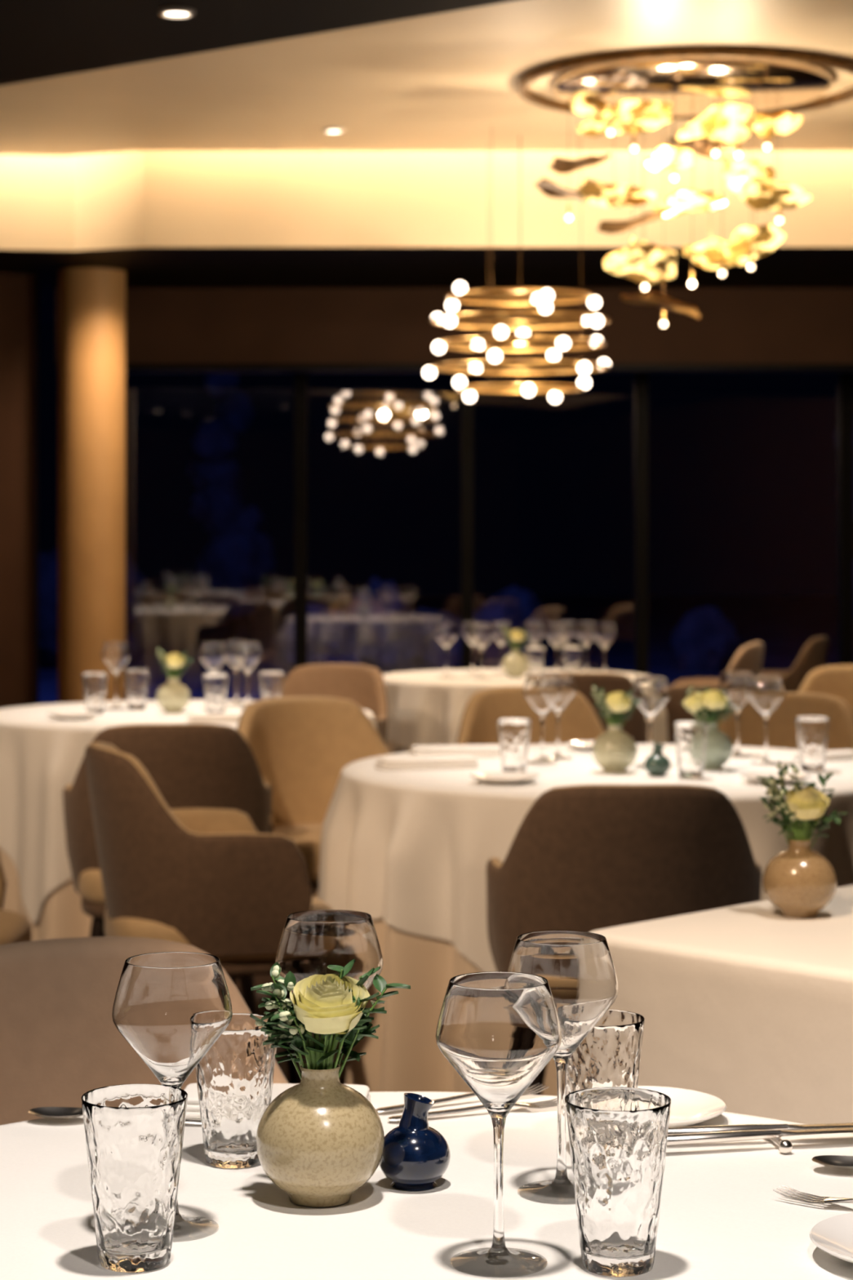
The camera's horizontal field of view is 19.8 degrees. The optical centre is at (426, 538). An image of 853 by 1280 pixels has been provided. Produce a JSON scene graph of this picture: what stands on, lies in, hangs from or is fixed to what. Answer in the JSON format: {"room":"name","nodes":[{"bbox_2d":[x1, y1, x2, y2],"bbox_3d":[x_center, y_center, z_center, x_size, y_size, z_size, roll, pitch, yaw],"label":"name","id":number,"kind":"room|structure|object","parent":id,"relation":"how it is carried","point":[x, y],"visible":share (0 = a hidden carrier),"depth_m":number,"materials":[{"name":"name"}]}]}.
{"room":"restaurant","nodes":[
{"label":"restaurant","id":0,"kind":"room"},
{"bbox_2d":[0,273,38,708],"bbox_3d":[-3.220,0.000,12.175,2.560,2.620,0.150,0,0,0],"label":"wall","id":1,"kind":"structure","parent":0,"point":[19,292],"depth_m":12.10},
{"bbox_2d":[235,973,346,1084],"bbox_3d":[0.000,1.360,6.400,9.000,0.100,16.800,0,0,0],"label":"floor","id":2,"kind":"structure","parent":0,"point":[259,979],"depth_m":6.89,"materials":[{"name":"brown carpet"}]},
{"bbox_2d":[0,857,31,945],"bbox_3d":[-1.156,0.889,5.331,0.563,0.847,0.547,0,0,3],"label":"dining chair","id":3,"kind":"object","parent":2,"relation":"on","point":[15,927],"visible":0.24,"depth_m":5.35,"materials":[{"name":"brown fabric"}]},
{"bbox_2d":[57,267,125,703],"bbox_3d":[-1.640,0.000,12.000,0.380,2.620,0.380,0,0,0],"label":"column","id":4,"kind":"structure","parent":2,"relation":"on","point":[91,301],"depth_m":11.86,"materials":[{"name":"orange wood"}]},
{"bbox_2d":[0,936,288,1124],"bbox_3d":[-0.354,0.902,2.784,0.530,0.820,0.545,0,0,-21],"label":"dining chair","id":5,"kind":"object","parent":2,"relation":"on","point":[60,1042],"visible":0.14,"depth_m":2.98,"materials":[{"name":"brown fabric"}]},
{"bbox_2d":[62,723,272,1013],"bbox_3d":[-0.677,0.889,6.414,0.547,0.847,0.563,0,0,-7],"label":"dining chair","id":6,"kind":"object","parent":2,"relation":"on","point":[190,765],"visible":0.34,"depth_m":6.20,"materials":[{"name":"brown fabric"}]},
{"bbox_2d":[0,699,377,941],"bbox_3d":[-0.817,0.935,7.898,1.397,0.750,1.355,0,0,0],"label":"round dining table","id":7,"kind":"object","parent":2,"relation":"on","point":[42,753],"visible":0.3,"depth_m":7.35,"materials":[{"name":"beige fabric"}]},
{"bbox_2d":[47,711,98,719],"bbox_3d":[-1.100,0.551,7.620,0.160,0.018,0.160,0,0,0],"label":"plate","id":8,"kind":"object","parent":7,"relation":"on","point":[65,715],"visible":1,"depth_m":7.59,"materials":[{"name":"white ceramic"}]},
{"bbox_2d":[82,672,107,714],"bbox_3d":[-1.060,0.495,7.830,0.082,0.130,0.082,0,0,26],"label":"water tumbler","id":9,"kind":"object","parent":7,"relation":"on","point":[95,684],"visible":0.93,"depth_m":7.80,"materials":[{"name":"clear glass"}]},
{"bbox_2d":[101,642,131,710],"bbox_3d":[-1.020,0.451,8.050,0.098,0.219,0.098,0,0,18],"label":"wine glass","id":10,"kind":"object","parent":7,"relation":"on","point":[116,655],"visible":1,"depth_m":8.02,"materials":[{"name":"clear glass"}]},
{"bbox_2d":[124,669,149,710],"bbox_3d":[-0.950,0.495,8.030,0.082,0.130,0.082,0,0,-2],"label":"water tumbler","id":11,"kind":"object","parent":7,"relation":"on","point":[136,680],"visible":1,"depth_m":8.00,"materials":[{"name":"clear glass"}]},
{"bbox_2d":[155,646,193,713],"bbox_3d":[-0.812,0.454,7.880,0.121,0.212,0.108,0,0,0],"label":"flower vase","id":12,"kind":"object","parent":7,"relation":"on","point":[173,696],"visible":1,"depth_m":7.85,"materials":[{"name":"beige ceramic"}]},
{"bbox_2d":[198,642,228,709],"bbox_3d":[-0.700,0.451,8.050,0.098,0.219,0.098,0,0,-27],"label":"wine glass","id":13,"kind":"object","parent":7,"relation":"on","point":[213,655],"visible":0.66,"depth_m":8.02,"materials":[{"name":"clear glass"}]},
{"bbox_2d":[186,712,241,723],"bbox_3d":[-0.620,0.547,7.500,0.228,0.024,0.091,0,0,-11],"label":"folded napkin","id":14,"kind":"object","parent":7,"relation":"on","point":[212,717],"visible":0.56,"depth_m":7.46,"materials":[{"name":"white fabric"}]},
{"bbox_2d":[202,673,228,713],"bbox_3d":[-0.670,0.495,7.780,0.082,0.130,0.082,0,0,15],"label":"water tumbler","id":15,"kind":"object","parent":7,"relation":"on","point":[215,685],"visible":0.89,"depth_m":7.75,"materials":[{"name":"clear glass"}]},
{"bbox_2d":[224,640,248,706],"bbox_3d":[-0.640,0.451,8.240,0.098,0.219,0.098,0,0,9],"label":"wine glass","id":16,"kind":"object","parent":7,"relation":"on","point":[230,644],"visible":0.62,"depth_m":8.22,"materials":[{"name":"clear glass"}]},
{"bbox_2d":[232,641,262,709],"bbox_3d":[-0.590,0.451,8.080,0.098,0.219,0.098,0,0,36],"label":"wine glass","id":17,"kind":"object","parent":7,"relation":"on","point":[247,655],"visible":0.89,"depth_m":8.05,"materials":[{"name":"clear glass"}]},
{"bbox_2d":[258,671,284,699],"bbox_3d":[-0.500,0.495,7.900,0.082,0.130,0.082,0,0,-20],"label":"water tumbler","id":18,"kind":"object","parent":7,"relation":"on","point":[271,682],"visible":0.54,"depth_m":7.87,"materials":[{"name":"clear glass"}]},
{"bbox_2d":[84,741,333,1083],"bbox_3d":[-0.500,0.889,5.613,0.563,0.847,0.547,0,0,-16],"label":"dining chair","id":19,"kind":"object","parent":2,"relation":"on","point":[206,879],"visible":0.65,"depth_m":5.38,"materials":[{"name":"brown fabric"}]},
{"bbox_2d":[294,373,307,668],"bbox_3d":[-0.252,0.000,13.710,0.971,2.620,0.103,0,0,-3],"label":"window frame","id":20,"kind":"structure","parent":2,"relation":"on","point":[300,379],"depth_m":13.64,"materials":[{"name":"black metal"}]},
{"bbox_2d":[228,696,391,992],"bbox_3d":[-0.281,0.889,6.984,0.547,0.847,0.563,0,0,-24],"label":"dining chair","id":21,"kind":"object","parent":2,"relation":"on","point":[300,746],"visible":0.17,"depth_m":7.18,"materials":[{"name":"brown fabric"}]},
{"bbox_2d":[281,663,388,746],"bbox_3d":[-0.410,0.889,8.884,0.547,0.847,0.563,0,0,22],"label":"dining chair","id":22,"kind":"object","parent":2,"relation":"on","point":[363,685],"visible":0.11,"depth_m":9.08,"materials":[{"name":"brown fabric"}]},
{"bbox_2d":[0,1091,852,1279],"bbox_3d":[-0.032,0.935,1.888,1.300,0.750,1.321,0,0,-27],"label":"round dining table","id":23,"kind":"object","parent":2,"relation":"on","point":[722,1217],"visible":0.59,"depth_m":2.03,"materials":[{"name":"beige fabric"}]},
{"bbox_2d":[28,1106,201,1124],"bbox_3d":[-0.291,0.554,2.345,0.183,0.010,0.038,0,0,6],"label":"spoon","id":24,"kind":"object","parent":23,"relation":"on","point":[51,1113],"visible":0.59,"depth_m":2.36,"materials":[{"name":"silver metal"}]},
{"bbox_2d":[81,1084,187,1272],"bbox_3d":[-0.226,0.495,1.892,0.082,0.130,0.082,0,0,36],"label":"water tumbler","id":25,"kind":"object","parent":23,"relation":"on","point":[134,1133],"visible":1,"depth_m":1.86,"materials":[{"name":"clear glass"}]},
{"bbox_2d":[111,951,232,1242],"bbox_3d":[-0.206,0.451,1.985,0.098,0.219,0.098,0,0,-3],"label":"wine glass","id":26,"kind":"object","parent":23,"relation":"on","point":[171,1008],"visible":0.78,"depth_m":1.95,"materials":[{"name":"clear glass"}]},
{"bbox_2d":[195,1013,276,1168],"bbox_3d":[-0.172,0.497,2.200,0.079,0.126,0.079,0,0,33],"label":"water tumbler","id":27,"kind":"object","parent":23,"relation":"on","point":[235,1077],"visible":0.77,"depth_m":2.17,"materials":[{"name":"clear glass"}]},
{"bbox_2d":[183,1083,371,1118],"bbox_3d":[-0.150,0.550,2.395,0.190,0.020,0.076,0,0,3],"label":"plate","id":28,"kind":"object","parent":23,"relation":"on","point":[193,1109],"visible":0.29,"depth_m":2.39,"materials":[{"name":"white ceramic"}]},
{"bbox_2d":[275,909,382,1035],"bbox_3d":[-0.088,0.451,2.215,0.098,0.219,0.098,0,0,30],"label":"wine glass","id":29,"kind":"object","parent":23,"relation":"on","point":[311,941],"visible":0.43,"depth_m":2.18,"materials":[{"name":"clear glass"}]},
{"bbox_2d":[249,959,410,1207],"bbox_3d":[-0.093,0.457,2.077,0.118,0.206,0.109,0,0,43],"label":"flower vase","id":30,"kind":"object","parent":23,"relation":"on","point":[320,1140],"visible":1,"depth_m":2.05,"materials":[{"name":"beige ceramic"}]},
{"bbox_2d":[378,1093,450,1191],"bbox_3d":[-0.011,0.520,2.120,0.064,0.080,0.064,0,0,0],"label":"bud vase","id":31,"kind":"object","parent":23,"relation":"on","point":[415,1155],"visible":0.96,"depth_m":2.10,"materials":[{"name":"blue ceramic"}]},
{"bbox_2d":[375,1083,549,1112],"bbox_3d":[0.035,0.553,2.425,0.190,0.009,0.023,0,0,-28],"label":"fork","id":32,"kind":"object","parent":23,"relation":"on","point":[528,1091],"visible":0.4,"depth_m":2.42,"materials":[{"name":"silver metal"}]},
{"bbox_2d":[386,1097,557,1121],"bbox_3d":[0.052,0.553,2.380,0.190,0.009,0.023,0,0,-21],"label":"fork","id":33,"kind":"object","parent":23,"relation":"on","point":[547,1104],"visible":0.67,"depth_m":2.38,"materials":[{"name":"silver metal"}]},
{"bbox_2d":[435,971,561,1277],"bbox_3d":[0.056,0.451,1.892,0.098,0.219,0.098,0,0,24],"label":"wine glass","id":34,"kind":"object","parent":23,"relation":"on","point":[499,1030],"visible":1,"depth_m":1.86,"materials":[{"name":"clear glass"}]},
{"bbox_2d":[506,930,618,1204],"bbox_3d":[0.116,0.451,2.095,0.098,0.219,0.098,0,0,-13],"label":"wine glass","id":35,"kind":"object","parent":23,"relation":"on","point":[579,969],"visible":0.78,"depth_m":2.06,"materials":[{"name":"clear glass"}]},
{"bbox_2d":[565,1009,644,1095],"bbox_3d":[0.158,0.497,2.220,0.079,0.126,0.079,0,0,-21],"label":"water tumbler","id":36,"kind":"object","parent":23,"relation":"on","point":[610,1055],"visible":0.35,"depth_m":2.19,"materials":[{"name":"clear glass"}]},
{"bbox_2d":[564,1086,671,1277],"bbox_3d":[0.147,0.495,1.881,0.082,0.130,0.082,0,0,-18],"label":"water tumbler","id":37,"kind":"object","parent":23,"relation":"on","point":[618,1136],"visible":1,"depth_m":1.85,"materials":[{"name":"clear glass"}]},
{"bbox_2d":[637,1085,726,1127],"bbox_3d":[0.212,0.551,2.355,0.152,0.017,0.152,0,0,0],"label":"plate","id":38,"kind":"object","parent":23,"relation":"on","point":[688,1107],"visible":0.41,"depth_m":2.37,"materials":[{"name":"white ceramic"}]},
{"bbox_2d":[666,1127,852,1146],"bbox_3d":[0.320,0.546,2.246,0.230,0.010,0.019,0,0,-13],"label":"table knife","id":39,"kind":"object","parent":23,"relation":"on","point":[737,1135],"visible":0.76,"depth_m":2.23,"materials":[{"name":"silver metal"}]},
{"bbox_2d":[667,1122,852,1134],"bbox_3d":[0.330,0.546,2.269,0.230,0.010,0.019,0,0,-9],"label":"table knife","id":40,"kind":"object","parent":23,"relation":"on","point":[704,1129],"visible":0.66,"depth_m":2.26,"materials":[{"name":"silver metal"}]},
{"bbox_2d":[765,1137,792,1154],"bbox_3d":[0.323,0.553,2.255,0.013,0.013,0.065,0,0,-8],"label":"cutlery rest","id":41,"kind":"object","parent":23,"relation":"on","point":[785,1147],"visible":0.73,"depth_m":2.23,"materials":[{"name":"silver metal"}]},
{"bbox_2d":[773,1185,852,1204],"bbox_3d":[0.376,0.553,2.024,0.190,0.009,0.023,0,0,36],"label":"fork","id":42,"kind":"object","parent":23,"relation":"on","point":[800,1196],"visible":1,"depth_m":2.06,"materials":[{"name":"silver metal"}]},
{"bbox_2d":[809,1212,852,1263],"bbox_3d":[0.378,0.551,1.900,0.160,0.018,0.160,0,0,0],"label":"plate","id":43,"kind":"object","parent":23,"relation":"on","point":[833,1235],"visible":1,"depth_m":1.92,"materials":[{"name":"white ceramic"}]},
{"bbox_2d":[811,1155,852,1169],"bbox_3d":[0.431,0.554,2.154,0.183,0.010,0.038,0,0,10],"label":"spoon","id":44,"kind":"object","parent":23,"relation":"on","point":[837,1162],"visible":1,"depth_m":2.18,"materials":[{"name":"silver metal"}]},
{"bbox_2d":[461,373,473,669],"bbox_3d":[0.708,0.000,13.810,1.032,2.620,0.104,0,0,-3],"label":"window frame","id":45,"kind":"structure","parent":2,"relation":"on","point":[467,408],"depth_m":13.74,"materials":[{"name":"black metal"}]},
{"bbox_2d":[382,668,668,754],"bbox_3d":[0.347,0.935,9.996,1.241,0.750,1.239,0,0,18],"label":"round dining table","id":46,"kind":"object","parent":2,"relation":"on","point":[425,708],"visible":0.26,"depth_m":9.58,"materials":[{"name":"beige fabric"}]},
{"bbox_2d":[434,622,458,677],"bbox_3d":[0.080,0.451,9.900,0.098,0.219,0.098,0,0,0],"label":"wine glass","id":47,"kind":"object","parent":46,"relation":"on","point":[446,633],"visible":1,"depth_m":9.87,"materials":[{"name":"clear glass"}]},
{"bbox_2d":[460,621,482,675],"bbox_3d":[0.190,0.451,10.100,0.098,0.219,0.098,0,0,-32],"label":"wine glass","id":48,"kind":"object","parent":46,"relation":"on","point":[466,626],"visible":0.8,"depth_m":10.08,"materials":[{"name":"clear glass"}]},
{"bbox_2d":[469,623,493,679],"bbox_3d":[0.220,0.451,9.800,0.098,0.219,0.098,0,0,-4],"label":"wine glass","id":49,"kind":"object","parent":46,"relation":"on","point":[481,634],"visible":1,"depth_m":9.77,"materials":[{"name":"clear glass"}]},
{"bbox_2d":[491,620,512,674],"bbox_3d":[0.310,0.451,10.150,0.098,0.219,0.098,0,0,-32],"label":"wine glass","id":50,"kind":"object","parent":46,"relation":"on","point":[496,625],"visible":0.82,"depth_m":10.12,"materials":[{"name":"clear glass"}]},
{"bbox_2d":[502,624,530,677],"bbox_3d":[0.363,0.454,9.920,0.121,0.212,0.108,0,0,0],"label":"flower vase","id":51,"kind":"object","parent":46,"relation":"on","point":[514,664],"visible":0.98,"depth_m":9.89,"materials":[{"name":"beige ceramic"}]},
{"bbox_2d":[523,620,545,673],"bbox_3d":[0.450,0.451,10.200,0.098,0.219,0.098,0,0,-31],"label":"wine glass","id":52,"kind":"object","parent":46,"relation":"on","point":[536,628],"visible":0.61,"depth_m":10.17,"materials":[{"name":"clear glass"}]},
{"bbox_2d":[524,646,545,675],"bbox_3d":[0.430,0.495,9.720,0.082,0.130,0.082,0,0,39],"label":"water tumbler","id":53,"kind":"object","parent":46,"relation":"on","point":[535,655],"visible":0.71,"depth_m":9.69,"materials":[{"name":"clear glass"}]},
{"bbox_2d":[544,622,568,671],"bbox_3d":[0.530,0.451,9.980,0.098,0.219,0.098,0,0,-25],"label":"wine glass","id":54,"kind":"object","parent":46,"relation":"on","point":[556,633],"visible":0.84,"depth_m":9.95,"materials":[{"name":"clear glass"}]},
{"bbox_2d":[555,620,576,671],"bbox_3d":[0.580,0.451,10.220,0.098,0.219,0.098,0,0,30],"label":"wine glass","id":55,"kind":"object","parent":46,"relation":"on","point":[571,624],"visible":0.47,"depth_m":10.19,"materials":[{"name":"clear glass"}]},
{"bbox_2d":[561,646,582,672],"bbox_3d":[0.580,0.495,9.760,0.082,0.130,0.082,0,0,21],"label":"water tumbler","id":56,"kind":"object","parent":46,"relation":"on","point":[571,655],"visible":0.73,"depth_m":9.73,"materials":[{"name":"clear glass"}]},
{"bbox_2d":[574,621,595,672],"bbox_3d":[0.660,0.451,10.100,0.098,0.219,0.098,0,0,-41],"label":"wine glass","id":57,"kind":"object","parent":46,"relation":"on","point":[584,630],"visible":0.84,"depth_m":10.07,"materials":[{"name":"clear glass"}]},
{"bbox_2d":[592,622,616,672],"bbox_3d":[0.720,0.451,9.900,0.098,0.219,0.098,0,0,-9],"label":"wine glass","id":58,"kind":"object","parent":46,"relation":"on","point":[604,633],"visible":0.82,"depth_m":9.87,"materials":[{"name":"clear glass"}]},
{"bbox_2d":[455,685,604,745],"bbox_3d":[0.355,0.889,7.476,0.547,0.847,0.563,0,0,-11],"label":"dining chair","id":59,"kind":"object","parent":2,"relation":"on","point":[578,721],"visible":0.11,"depth_m":7.67,"materials":[{"name":"brown fabric"}]},
{"bbox_2d":[318,743,852,1096],"bbox_3d":[0.508,0.935,6.014,1.572,0.750,1.558,0,0,0],"label":"round dining table","id":60,"kind":"object","parent":2,"relation":"on","point":[411,851],"visible":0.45,"depth_m":5.50,"materials":[{"name":"beige fabric"}]},
{"bbox_2d":[373,755,479,770],"bbox_3d":[0.000,0.546,5.980,0.247,0.026,0.099,0,0,-17],"label":"folded napkin","id":61,"kind":"object","parent":60,"relation":"on","point":[440,762],"visible":1,"depth_m":5.94,"materials":[{"name":"white fabric"}]},
{"bbox_2d":[408,744,501,757],"bbox_3d":[0.080,0.546,6.300,0.247,0.026,0.099,0,0,-6],"label":"folded napkin","id":62,"kind":"object","parent":60,"relation":"on","point":[474,750],"visible":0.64,"depth_m":6.26,"materials":[{"name":"white fabric"}]},
{"bbox_2d":[470,771,539,784],"bbox_3d":[0.180,0.551,5.620,0.160,0.018,0.160,0,0,0],"label":"plate","id":63,"kind":"object","parent":60,"relation":"on","point":[495,777],"visible":1,"depth_m":5.63,"materials":[{"name":"white ceramic"}]},
{"bbox_2d":[497,718,531,772],"bbox_3d":[0.209,0.495,5.830,0.082,0.130,0.082,0,0,11],"label":"water tumbler","id":64,"kind":"object","parent":60,"relation":"on","point":[513,733],"visible":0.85,"depth_m":5.80,"materials":[{"name":"clear glass"}]},
{"bbox_2d":[523,674,562,764],"bbox_3d":[0.290,0.451,6.120,0.098,0.219,0.098,0,0,10],"label":"wine glass","id":65,"kind":"object","parent":60,"relation":"on","point":[542,691],"visible":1,"depth_m":6.09,"materials":[{"name":"clear glass"}]},
{"bbox_2d":[542,671,577,759],"bbox_3d":[0.335,0.451,6.240,0.098,0.219,0.098,0,0,24],"label":"wine glass","id":66,"kind":"object","parent":60,"relation":"on","point":[566,679],"visible":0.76,"depth_m":6.22,"materials":[{"name":"clear glass"}]},
{"bbox_2d":[565,740,595,751],"bbox_3d":[0.450,0.551,6.500,0.160,0.018,0.160,0,0,0],"label":"plate","id":67,"kind":"object","parent":60,"relation":"on","point":[585,745],"visible":0.5,"depth_m":6.50,"materials":[{"name":"white ceramic"}]},
{"bbox_2d":[591,683,640,773],"bbox_3d":[0.455,0.454,5.880,0.121,0.212,0.108,0,0,0],"label":"flower vase","id":68,"kind":"object","parent":60,"relation":"on","point":[614,750],"visible":1,"depth_m":5.85,"materials":[{"name":"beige ceramic"}]},
{"bbox_2d":[631,675,670,767],"bbox_3d":[0.553,0.451,6.040,0.098,0.219,0.098,0,0,-1],"label":"wine glass","id":69,"kind":"object","parent":60,"relation":"on","point":[653,692],"visible":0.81,"depth_m":6.01,"materials":[{"name":"clear glass"}]},
{"bbox_2d":[644,742,671,776],"bbox_3d":[0.545,0.520,5.780,0.064,0.080,0.064,0,0,0],"label":"bud vase","id":70,"kind":"object","parent":60,"relation":"on","point":[656,764],"visible":1,"depth_m":5.76,"materials":[{"name":"teal ceramic"}]},
{"bbox_2d":[673,720,708,778],"bbox_3d":[0.620,0.495,5.740,0.082,0.130,0.082,0,0,1],"label":"water tumbler","id":71,"kind":"object","parent":60,"relation":"on","point":[691,736],"visible":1,"depth_m":5.71,"materials":[{"name":"clear glass"}]},
{"bbox_2d":[680,684,741,769],"bbox_3d":[0.684,0.457,5.954,0.123,0.205,0.113,0,0,38],"label":"flower vase","id":72,"kind":"object","parent":60,"relation":"on","point":[719,746],"visible":0.96,"depth_m":5.92,"materials":[{"name":"green ceramic"}]},
{"bbox_2d":[718,670,753,757],"bbox_3d":[0.800,0.451,6.300,0.098,0.219,0.098,0,0,40],"label":"wine glass","id":73,"kind":"object","parent":60,"relation":"on","point":[735,682],"visible":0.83,"depth_m":6.27,"materials":[{"name":"clear glass"}]},
{"bbox_2d":[746,675,785,764],"bbox_3d":[0.845,0.451,6.100,0.098,0.219,0.098,0,0,-36],"label":"wine glass","id":74,"kind":"object","parent":60,"relation":"on","point":[766,692],"visible":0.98,"depth_m":6.07,"materials":[{"name":"clear glass"}]},
{"bbox_2d":[740,771,810,784],"bbox_3d":[0.800,0.551,5.620,0.160,0.018,0.160,0,0,0],"label":"plate","id":75,"kind":"object","parent":60,"relation":"on","point":[752,776],"visible":0.67,"depth_m":5.65,"materials":[{"name":"white ceramic"}]},
{"bbox_2d":[795,715,829,772],"bbox_3d":[0.930,0.495,5.900,0.082,0.130,0.082,0,0,3],"label":"water tumbler","id":76,"kind":"object","parent":60,"relation":"on","point":[812,731],"visible":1,"depth_m":5.87,"materials":[{"name":"clear glass"}]},
{"bbox_2d":[792,750,852,761],"bbox_3d":[1.020,0.550,6.200,0.190,0.020,0.076,0,0,-29],"label":"folded napkin","id":77,"kind":"object","parent":60,"relation":"on","point":[832,755],"visible":0.6,"depth_m":6.17,"materials":[{"name":"white fabric"}]},
{"bbox_2d":[573,672,648,743],"bbox_3d":[0.522,0.889,8.774,0.547,0.847,0.563,0,0,-5],"label":"dining chair","id":78,"kind":"object","parent":2,"relation":"on","point":[637,726],"visible":0.1,"depth_m":8.53,"materials":[{"name":"brown fabric"}]},
{"bbox_2d":[486,784,761,1095],"bbox_3d":[0.396,0.889,4.894,0.547,0.847,0.563,0,0,0],"label":"dining chair","id":79,"kind":"object","parent":2,"relation":"on","point":[587,858],"visible":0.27,"depth_m":4.65,"materials":[{"name":"brown fabric"}]},
{"bbox_2d":[635,373,648,675],"bbox_3d":[1.793,0.000,13.924,1.223,2.620,0.104,0,0,-3],"label":"window frame","id":80,"kind":"structure","parent":2,"relation":"on","point":[642,380],"depth_m":13.84,"materials":[{"name":"black metal"}]},
{"bbox_2d":[663,641,764,743],"bbox_3d":[1.246,0.889,11.095,0.563,0.847,0.547,0,0,11],"label":"dining chair","id":81,"kind":"object","parent":2,"relation":"on","point":[748,657],"visible":0.23,"depth_m":10.86,"materials":[{"name":"brown fabric"}]},
{"bbox_2d":[590,884,852,1133],"bbox_3d":[0.788,0.935,3.503,0.908,0.750,0.903,0,0,44],"label":"dining table","id":82,"kind":"object","parent":2,"relation":"on","point":[748,1006],"visible":0.58,"depth_m":3.30,"materials":[{"name":"beige fabric"}]},
{"bbox_2d":[756,760,848,918],"bbox_3d":[0.555,0.446,3.637,0.116,0.229,0.109,0,0,-39],"label":"flower vase","id":83,"kind":"object","parent":82,"relation":"on","point":[798,881],"visible":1,"depth_m":3.61,"materials":[{"name":"beige ceramic"}]},
{"bbox_2d":[715,692,852,751],"bbox_3d":[1.010,0.889,7.174,0.547,0.847,0.563,0,0,23],"label":"dining chair","id":84,"kind":"object","parent":2,"relation":"on","point":[781,722],"visible":0.09,"depth_m":7.38,"materials":[{"name":"brown fabric"}]},
{"bbox_2d":[760,635,829,692],"bbox_3d":[1.646,0.889,11.745,0.563,0.847,0.547,0,0,11],"label":"dining chair","id":85,"kind":"object","parent":2,"relation":"on","point":[813,655],"visible":0.12,"depth_m":11.52,"materials":[{"name":"brown fabric"}]},
{"bbox_2d":[798,664,852,711],"bbox_3d":[1.528,0.889,8.775,0.547,0.847,0.563,0,0,17],"label":"dining chair","id":86,"kind":"object","parent":2,"relation":"on","point":[837,681],"visible":0.09,"depth_m":9.00,"materials":[{"name":"brown fabric"}]},
{"bbox_2d":[838,373,852,665],"bbox_3d":[2.983,0.000,14.049,1.244,2.620,0.104,0,0,-4],"label":"window frame","id":87,"kind":"structure","parent":2,"relation":"on","point":[845,380],"depth_m":13.96,"materials":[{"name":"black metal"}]},
{"bbox_2d":[0,0,852,321],"bbox_3d":[0.000,-1.710,6.400,9.000,0.800,16.800,0,0,0],"label":"ceiling","id":88,"kind":"structure","parent":0,"point":[193,152],"depth_m":10.76,"materials":[{"name":"paint"}]},
{"bbox_2d":[157,7,195,17],"bbox_3d":[-0.620,-1.305,6.080,0.094,0.010,0.094,0,0,0],"label":"recessed light","id":89,"kind":"object","parent":88,"relation":"in","point":[170,12],"visible":1,"depth_m":6.06,"materials":[{"name":"white"}]},
{"bbox_2d":[322,128,344,133],"bbox_3d":[-0.390,-1.715,10.300,0.094,0.010,0.094,0,0,0],"label":"recessed light","id":90,"kind":"object","parent":88,"relation":"in","point":[333,131],"visible":1,"depth_m":10.28,"materials":[{"name":"white"}]},
{"bbox_2d":[54,288,852,373],"bbox_3d":[1.280,-1.095,12.900,6.440,0.430,0.220,0,0,0],"label":"wall","id":91,"kind":"structure","parent":88,"relation":"attached to","point":[168,330],"depth_m":12.80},
{"bbox_2d":[423,126,611,403],"bbox_3d":[0.390,-1.156,10.455,0.806,1.128,0.814,0,0,0],"label":"globe chandelier","id":92,"kind":"object","parent":88,"relation":"hanging from","point":[542,300],"visible":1,"depth_m":10.45,"materials":[{"name":"gold metal"}]},
{"bbox_2d":[518,45,852,327],"bbox_3d":[1.000,-1.263,9.200,1.309,0.914,1.309,0,0,-13],"label":"chandelier","id":93,"kind":"object","parent":88,"relation":"hanging from","point":[721,88],"visible":1,"depth_m":9.08,"materials":[{"name":"gold metal"}]},
{"label":"outside","id":94,"kind":"structure","parent":0,"visible":0},
{"bbox_2d":[38,596,838,704],"bbox_3d":[0.000,1.510,37.450,50.000,0.200,45.100,0,0,0],"label":"ground","id":95,"kind":"structure","parent":94,"point":[784,625],"depth_m":39.35,"materials":[{"name":"black"}]},
{"bbox_2d":[38,546,146,669],"bbox_3d":[-3.962,0.884,27.000,1.769,1.811,1.929,0,0,0],"label":"bush","id":96,"kind":"object","parent":95,"relation":"on","point":[135,584],"visible":0.18,"depth_m":26.48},
{"bbox_2d":[186,373,275,641],"bbox_3d":[-2.402,-0.531,29.842,1.027,3.899,1.446,0,0,-16],"label":"tree","id":97,"kind":"object","parent":95,"relation":"on","point":[237,556],"visible":0.86,"depth_m":29.55,"materials":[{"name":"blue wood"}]},
{"bbox_2d":[271,603,364,671],"bbox_3d":[-1.015,1.123,24.039,0.873,0.989,0.908,0,0,21],"label":"bush","id":98,"kind":"object","parent":95,"relation":"on","point":[332,637],"visible":0.46,"depth_m":23.74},
{"bbox_2d":[342,576,431,674],"bbox_3d":[-0.428,1.033,24.391,1.081,1.322,0.987,0,0,-35],"label":"bush","id":99,"kind":"object","parent":95,"relation":"on","point":[393,640],"visible":0.52,"depth_m":24.00,"materials":[{"name":"blue plant"}]},
{"bbox_2d":[412,607,484,671],"bbox_3d":[0.144,1.153,24.538,0.865,0.928,1.118,0,0,0],"label":"bush","id":100,"kind":"object","parent":95,"relation":"on","point":[435,660],"visible":0.38,"depth_m":24.16,"materials":[{"name":"blue plant"}]},
{"bbox_2d":[473,585,553,669],"bbox_3d":[0.734,1.083,24.975,1.165,1.217,1.085,0,0,0],"label":"bush","id":101,"kind":"object","parent":95,"relation":"on","point":[516,605],"visible":0.39,"depth_m":24.69,"materials":[{"name":"blue plant"}]},
{"bbox_2d":[668,605,743,673],"bbox_3d":[2.983,1.163,25.992,0.818,0.900,0.798,0,0,0],"label":"bush","id":102,"kind":"object","parent":95,"relation":"on","point":[704,641],"visible":0.73,"depth_m":25.78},
{"bbox_2d":[834,428,838,497],"bbox_3d":[5.283,-0.512,27.892,1.271,3.859,1.499,0,0,0],"label":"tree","id":103,"kind":"object","parent":95,"relation":"on","point":[836,435],"visible":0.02,"depth_m":28.05,"materials":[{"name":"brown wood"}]}
]}

